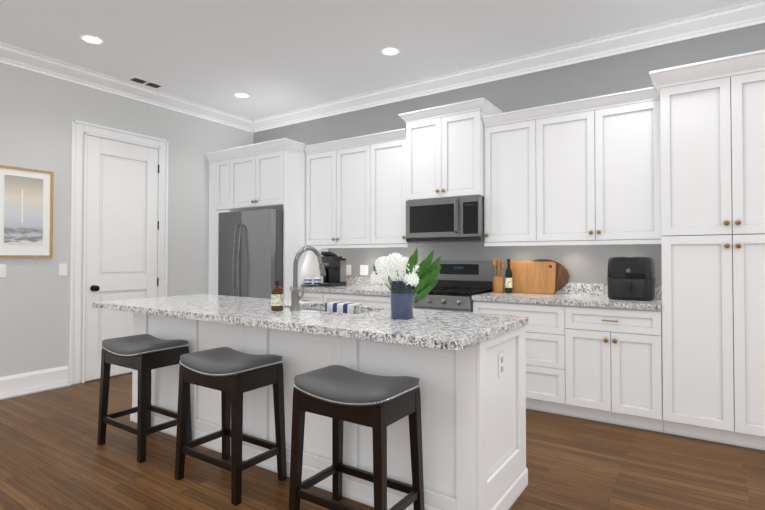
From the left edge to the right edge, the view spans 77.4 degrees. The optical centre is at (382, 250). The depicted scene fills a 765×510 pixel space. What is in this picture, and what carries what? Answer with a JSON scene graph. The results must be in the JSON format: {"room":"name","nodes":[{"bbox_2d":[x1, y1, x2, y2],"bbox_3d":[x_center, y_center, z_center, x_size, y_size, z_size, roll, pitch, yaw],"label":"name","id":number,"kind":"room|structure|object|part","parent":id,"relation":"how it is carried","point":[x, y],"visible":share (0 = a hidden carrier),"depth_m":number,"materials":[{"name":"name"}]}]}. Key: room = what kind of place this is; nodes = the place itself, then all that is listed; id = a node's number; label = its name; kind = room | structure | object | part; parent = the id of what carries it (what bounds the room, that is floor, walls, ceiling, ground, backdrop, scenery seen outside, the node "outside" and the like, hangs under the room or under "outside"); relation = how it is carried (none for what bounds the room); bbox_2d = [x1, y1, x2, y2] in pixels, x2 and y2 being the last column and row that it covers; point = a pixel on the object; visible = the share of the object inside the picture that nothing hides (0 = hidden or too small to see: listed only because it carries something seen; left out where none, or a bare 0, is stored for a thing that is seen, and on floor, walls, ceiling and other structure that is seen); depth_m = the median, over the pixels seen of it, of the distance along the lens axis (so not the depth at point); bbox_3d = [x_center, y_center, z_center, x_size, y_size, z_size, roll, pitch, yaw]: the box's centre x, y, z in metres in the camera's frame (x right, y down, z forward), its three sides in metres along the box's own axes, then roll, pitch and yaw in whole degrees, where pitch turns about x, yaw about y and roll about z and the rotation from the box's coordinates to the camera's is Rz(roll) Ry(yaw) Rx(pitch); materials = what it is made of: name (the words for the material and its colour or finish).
{"room":"kitchen","nodes":[
{"label":"kitchen","id":0,"kind":"room"},
{"bbox_2d":[0,63,252,376],"bbox_3d":[-3.959,-0.263,3.476,0.120,3.120,7.600,-1,-1,34],"label":"wall","id":1,"kind":"structure","parent":0,"point":[39,112],"depth_m":4.63,"materials":[{"name":"paint"}]},
{"bbox_2d":[0,264,5,276],"bbox_3d":[-3.385,0.181,4.204,0.009,0.115,0.118,-1,-1,34],"label":"switch plate","id":2,"kind":"object","parent":1,"relation":"attached to","point":[2,266],"depth_m":4.23,"materials":[{"name":"white plastic"}]},
{"bbox_2d":[0,165,53,257],"bbox_3d":[-3.274,-0.342,4.361,0.028,0.818,0.460,-1,-1,34],"label":"picture frame","id":3,"kind":"object","parent":1,"relation":"attached to","point":[26,212],"visible":0.98,"depth_m":4.37,"materials":[{"name":"brown wood"}]},
{"bbox_2d":[0,365,70,399],"bbox_3d":[-4.521,1.187,2.467,0.048,0.190,5.275,-1,-1,34],"label":"baseboard","id":4,"kind":"structure","parent":1,"relation":"attached to","point":[16,385],"depth_m":4.38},
{"bbox_2d":[59,264,66,275],"bbox_3d":[-3.099,0.187,4.630,0.009,0.115,0.072,-1,-1,34],"label":"switch plate","id":5,"kind":"object","parent":1,"relation":"attached to","point":[62,269],"depth_m":4.63,"materials":[{"name":"white plastic"}]},
{"bbox_2d":[69,119,167,384],"bbox_3d":[-2.738,0.020,5.076,0.115,2.604,1.013,-1,-1,34],"label":"door","id":6,"kind":"structure","parent":1,"relation":"attached to","point":[119,220],"depth_m":4.98,"materials":[{"name":"white wood"}]},
{"bbox_2d":[0,42,251,131],"bbox_3d":[-3.864,-1.751,3.429,0.115,0.144,7.350,-1,-1,34],"label":"crown molding","id":7,"kind":"structure","parent":1,"relation":"attached to","point":[11,55],"depth_m":4.98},
{"bbox_2d":[0,0,748,118],"bbox_3d":[-0.755,-1.905,1.348,7.840,0.100,7.840,-1,-1,34],"label":"ceiling","id":8,"kind":"structure","parent":0,"point":[270,57],"depth_m":4.05,"materials":[{"name":"paint"}]},
{"bbox_2d":[79,34,103,44],"bbox_3d":[-2.486,-1.809,4.087,0.191,0.008,0.179,-1,-1,34],"label":"recessed light","id":9,"kind":"object","parent":8,"relation":"in","point":[97,40],"depth_m":4.09,"materials":[{"name":"white plastic"}]},
{"bbox_2d":[122,75,168,89],"bbox_3d":[-2.532,-1.793,5.113,0.210,0.010,0.390,-1,-1,34],"label":"ceiling vent","id":10,"kind":"object","parent":8,"relation":"in","point":[145,82],"visible":0.94,"depth_m":5.09,"materials":[{"name":"metal"}]},
{"bbox_2d":[234,92,249,97],"bbox_3d":[-1.618,-1.788,5.496,0.186,0.008,0.183,-1,-1,34],"label":"recessed light","id":11,"kind":"object","parent":8,"relation":"in","point":[239,94],"depth_m":5.51,"materials":[{"name":"white plastic"}]},
{"bbox_2d":[380,47,399,55],"bbox_3d":[0.071,-1.806,4.320,0.181,0.008,0.186,-1,-1,34],"label":"recessed light","id":12,"kind":"object","parent":8,"relation":"in","point":[388,51],"depth_m":4.33,"materials":[{"name":"white plastic"}]},
{"bbox_2d":[0,372,764,509],"bbox_3d":[-0.755,1.315,1.299,7.840,0.100,7.840,-1,-1,34],"label":"floor","id":13,"kind":"structure","parent":0,"point":[54,455],"depth_m":2.81,"materials":[{"name":"brown wood"}]},
{"bbox_2d":[97,334,191,462],"bbox_3d":[-1.586,0.943,3.189,0.524,0.700,0.358,-1,-1,34],"label":"stool","id":14,"kind":"object","parent":13,"relation":"on","point":[144,355],"visible":0.98,"depth_m":3.08,"materials":[{"name":"brown wood"}]},
{"bbox_3d":[-1.586,0.635,3.193,0.521,0.084,0.358,-1,-1,34],"label":"seat","id":15,"kind":"part","parent":14,"relation":"part of","materials":[{"name":"grey leather"}]},
{"bbox_2d":[213,150,247,294],"bbox_3d":[-1.745,0.067,6.121,0.260,2.540,0.728,-1,-1,34],"label":"tall cabinet","id":16,"kind":"object","parent":13,"relation":"on","point":[220,158],"depth_m":5.88,"materials":[{"name":"white wood"}]},
{"bbox_2d":[175,347,286,505],"bbox_3d":[-0.854,0.936,2.691,0.524,0.700,0.358,-1,-1,34],"label":"stool","id":17,"kind":"object","parent":13,"relation":"on","point":[219,368],"visible":1,"depth_m":2.63,"materials":[{"name":"brown wood"}]},
{"bbox_3d":[-0.854,0.628,2.696,0.521,0.084,0.358,-1,-1,34],"label":"seat","id":18,"kind":"part","parent":17,"relation":"part of","materials":[{"name":"grey leather"}]},
{"bbox_2d":[218,209,282,298],"bbox_3d":[-1.339,0.446,5.675,0.885,1.770,0.950,-1,-1,34],"label":"refrigerator","id":19,"kind":"object","parent":13,"relation":"on","point":[250,253],"visible":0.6,"depth_m":5.29,"materials":[{"name":"silver metal"}]},
{"bbox_2d":[290,289,325,301],"bbox_3d":[-0.619,0.887,5.416,0.517,0.880,0.620,-1,-1,34],"label":"base cabinet","id":20,"kind":"object","parent":13,"relation":"on","point":[313,297],"depth_m":5.13,"materials":[{"name":"white wood"}]},
{"bbox_2d":[130,306,527,509],"bbox_3d":[-0.564,0.852,3.136,2.835,0.880,0.665,-1,-1,34],"label":"kitchen island","id":21,"kind":"object","parent":13,"relation":"on","point":[468,369],"depth_m":2.43,"materials":[{"name":"wood"}]},
{"bbox_2d":[92,294,527,353],"bbox_3d":[-0.660,0.391,3.063,2.925,0.040,0.930,-1,-1,34],"label":"island countertop","id":22,"kind":"structure","parent":21,"relation":"on","point":[430,329],"depth_m":2.55,"materials":[{"name":"white stone"}]},
{"bbox_2d":[271,280,282,310],"bbox_3d":[-0.648,0.276,2.936,0.073,0.184,0.073,-1,-1,34],"label":"soap bottle","id":23,"kind":"object","parent":22,"relation":"on","point":[277,298],"visible":1,"depth_m":2.91,"materials":[{"name":"brown glass"}]},
{"bbox_2d":[370,245,442,319],"bbox_3d":[0.119,0.164,2.555,0.365,0.397,0.303,-1,-1,34],"label":"vase","id":24,"kind":"object","parent":22,"relation":"on","point":[401,275],"visible":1,"depth_m":2.52,"materials":[{"name":"blue glass"}]},
{"bbox_2d":[325,302,361,313],"bbox_3d":[-0.267,0.435,3.277,0.240,0.148,0.105,-1,-1,34],"label":"towel","id":25,"kind":"object","parent":21,"relation":"hanging from","point":[343,307],"visible":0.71,"depth_m":3.24,"materials":[{"name":"white fabric"}]},
{"bbox_2d":[289,365,424,509],"bbox_3d":[-0.119,0.928,2.197,0.524,0.700,0.358,-1,-1,34],"label":"stool","id":26,"kind":"object","parent":13,"relation":"on","point":[339,395],"visible":1,"depth_m":2.14,"materials":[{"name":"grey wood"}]},
{"bbox_3d":[-0.119,0.620,2.202,0.521,0.084,0.358,-1,-1,34],"label":"seat","id":27,"kind":"part","parent":26,"relation":"part of","materials":[{"name":"grey leather"}]},
{"bbox_2d":[326,293,390,306],"bbox_3d":[-0.102,0.882,5.069,0.965,0.880,0.620,-1,-1,34],"label":"base cabinet","id":28,"kind":"object","parent":13,"relation":"on","point":[330,297],"depth_m":4.80,"materials":[{"name":"white wood"}]},
{"bbox_2d":[290,285,390,296],"bbox_3d":[-0.275,0.423,5.177,1.363,0.040,0.646,-1,-1,34],"label":"countertop","id":29,"kind":"structure","parent":28,"relation":"on","point":[370,290],"depth_m":5.02,"materials":[{"name":"white stone"}]},
{"bbox_2d":[301,277,321,286],"bbox_3d":[-0.786,0.355,5.431,0.176,0.102,0.240,-1,-1,34],"label":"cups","id":30,"kind":"object","parent":29,"relation":"on","point":[308,280],"visible":0.92,"depth_m":5.38,"materials":[{"name":"white ceramic"}]},
{"bbox_2d":[319,251,345,286],"bbox_3d":[-0.584,0.210,5.453,0.231,0.392,0.302,-1,-1,34],"label":"coffee maker","id":31,"kind":"object","parent":29,"relation":"on","point":[335,268],"visible":0.85,"depth_m":5.41,"materials":[{"name":"black plastic"}]},
{"bbox_2d":[413,261,496,312],"bbox_3d":[0.592,0.711,4.537,0.767,1.205,0.727,-1,-1,34],"label":"range","id":32,"kind":"object","parent":13,"relation":"on","point":[458,285],"visible":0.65,"depth_m":4.61,"materials":[{"name":"silver metal"}]},
{"bbox_2d":[473,301,573,416],"bbox_3d":[1.289,0.867,4.135,0.821,0.880,0.620,-1,-1,34],"label":"base cabinet","id":33,"kind":"object","parent":13,"relation":"on","point":[549,330],"depth_m":3.77,"materials":[{"name":"white wood"}]},
{"bbox_2d":[574,305,663,432],"bbox_3d":[1.848,0.862,3.759,0.644,0.880,0.620,-1,-1,34],"label":"base cabinet","id":34,"kind":"object","parent":13,"relation":"on","point":[593,351],"depth_m":3.48,"materials":[{"name":"white wood"}]},
{"bbox_2d":[472,293,661,308],"bbox_3d":[1.524,0.405,3.968,1.406,0.040,0.646,-1,-1,34],"label":"countertop","id":35,"kind":"structure","parent":34,"relation":"on","point":[592,299],"depth_m":3.78,"materials":[{"name":"white stone"}]},
{"bbox_2d":[492,258,504,292],"bbox_3d":[1.076,0.228,4.424,0.114,0.325,0.106,-1,-1,34],"label":"utensil crock","id":36,"kind":"object","parent":35,"relation":"on","point":[498,283],"visible":1,"depth_m":4.39,"materials":[{"name":"brown wood"}]},
{"bbox_2d":[505,259,511,292],"bbox_3d":[1.155,0.235,4.370,0.065,0.310,0.064,-1,-1,34],"label":"oil bottle","id":37,"kind":"object","parent":35,"relation":"on","point":[508,280],"visible":1,"depth_m":4.34,"materials":[{"name":"green glass"}]},
{"bbox_2d":[510,261,555,293],"bbox_3d":[1.353,0.245,4.346,0.430,0.288,0.067,-1,-1,34],"label":"bamboo cutting board","id":38,"kind":"object","parent":35,"relation":"on","point":[533,277],"visible":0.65,"depth_m":4.33,"materials":[{"name":"brown wood"}]},
{"bbox_2d":[533,259,568,290],"bbox_3d":[1.450,0.235,4.329,0.460,0.308,0.065,-1,-1,34],"label":"round cutting board","id":39,"kind":"object","parent":35,"relation":"on","point":[562,276],"visible":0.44,"depth_m":4.23,"materials":[{"name":"brown wood"}]},
{"bbox_2d":[607,257,654,300],"bbox_3d":[1.939,0.214,3.730,0.315,0.332,0.362,-1,-1,34],"label":"air fryer","id":40,"kind":"object","parent":35,"relation":"on","point":[630,278],"visible":1,"depth_m":3.61,"materials":[{"name":"black plastic"}]},
{"bbox_2d":[649,50,764,450],"bbox_3d":[2.435,0.023,3.342,0.924,2.545,0.680,-1,-1,34],"label":"pantry cabinet","id":41,"kind":"object","parent":13,"relation":"on","point":[712,130],"visible":1,"depth_m":3.17,"materials":[{"name":"white wood"}]},
{"bbox_2d":[253,23,764,284],"bbox_3d":[1.398,-0.247,4.527,7.840,3.120,0.120,-1,-1,34],"label":"wall","id":42,"kind":"structure","parent":0,"point":[623,72],"depth_m":4.39,"materials":[{"name":"paint"}]},
{"bbox_2d":[229,138,305,213],"bbox_3d":[-1.283,-0.852,5.825,0.957,0.710,0.728,-1,-1,34],"label":"upper cabinet","id":43,"kind":"object","parent":42,"relation":"attached to","point":[271,174],"depth_m":5.44,"materials":[{"name":"white wood"}]},
{"bbox_2d":[304,135,375,246],"bbox_3d":[-0.370,-0.622,5.402,0.971,1.137,0.405,-1,-1,34],"label":"upper cabinet","id":44,"kind":"object","parent":42,"relation":"attached to","point":[341,174],"depth_m":5.21,"materials":[{"name":"white wood"}]},
{"bbox_2d":[346,265,350,274],"bbox_3d":[-0.415,0.230,5.659,0.116,0.120,0.008,-1,-1,34],"label":"electrical outlet plate","id":45,"kind":"object","parent":42,"relation":"attached to","point":[348,267],"depth_m":5.65,"materials":[{"name":"white plastic"}]},
{"bbox_2d":[360,265,367,274],"bbox_3d":[-0.212,0.228,5.522,0.116,0.120,0.008,-1,-1,34],"label":"electrical outlet plate","id":46,"kind":"object","parent":42,"relation":"attached to","point":[363,269],"depth_m":5.52,"materials":[{"name":"white plastic"}]},
{"bbox_2d":[376,128,426,246],"bbox_3d":[0.147,-0.627,5.055,0.512,1.137,0.405,-1,-1,34],"label":"upper cabinet","id":47,"kind":"object","parent":42,"relation":"attached to","point":[391,200],"depth_m":4.86,"materials":[{"name":"white wood"}]},
{"bbox_2d":[398,98,502,200],"bbox_3d":[0.660,-0.918,4.663,0.885,0.854,0.490,-1,-1,34],"label":"upper cabinet","id":48,"kind":"object","parent":42,"relation":"attached to","point":[444,151],"visible":0.96,"depth_m":4.48,"materials":[{"name":"white wood"}]},
{"bbox_2d":[406,196,483,242],"bbox_3d":[0.657,-0.285,4.650,0.767,0.400,0.491,-1,-1,34],"label":"microwave","id":49,"kind":"object","parent":48,"relation":"attached to","point":[449,220],"visible":0.92,"depth_m":4.46,"materials":[{"name":"silver metal"}]},
{"bbox_2d":[346,277,661,296],"bbox_3d":[0.808,0.348,4.826,3.552,0.100,0.022,-1,-1,34],"label":"backsplash","id":50,"kind":"structure","parent":42,"relation":"attached to","point":[602,291],"depth_m":4.21,"materials":[{"name":"grey stone"}]},
{"bbox_2d":[252,0,764,132],"bbox_3d":[1.332,-1.735,4.452,7.600,0.144,0.115,-1,-1,34],"label":"crown molding","id":51,"kind":"structure","parent":42,"relation":"attached to","point":[728,18],"depth_m":4.34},
{"bbox_2d":[482,107,543,245],"bbox_3d":[1.242,-0.638,4.352,0.529,1.137,0.350,-1,-1,34],"label":"upper cabinet","id":52,"kind":"object","parent":42,"relation":"attached to","point":[513,140],"depth_m":4.20,"materials":[{"name":"white wood"}]},
{"bbox_2d":[544,87,660,242],"bbox_3d":[1.777,-0.643,3.993,0.997,1.137,0.350,-1,-1,34],"label":"upper cabinet","id":53,"kind":"object","parent":42,"relation":"attached to","point":[586,171],"depth_m":3.80,"materials":[{"name":"white wood"}]}
]}

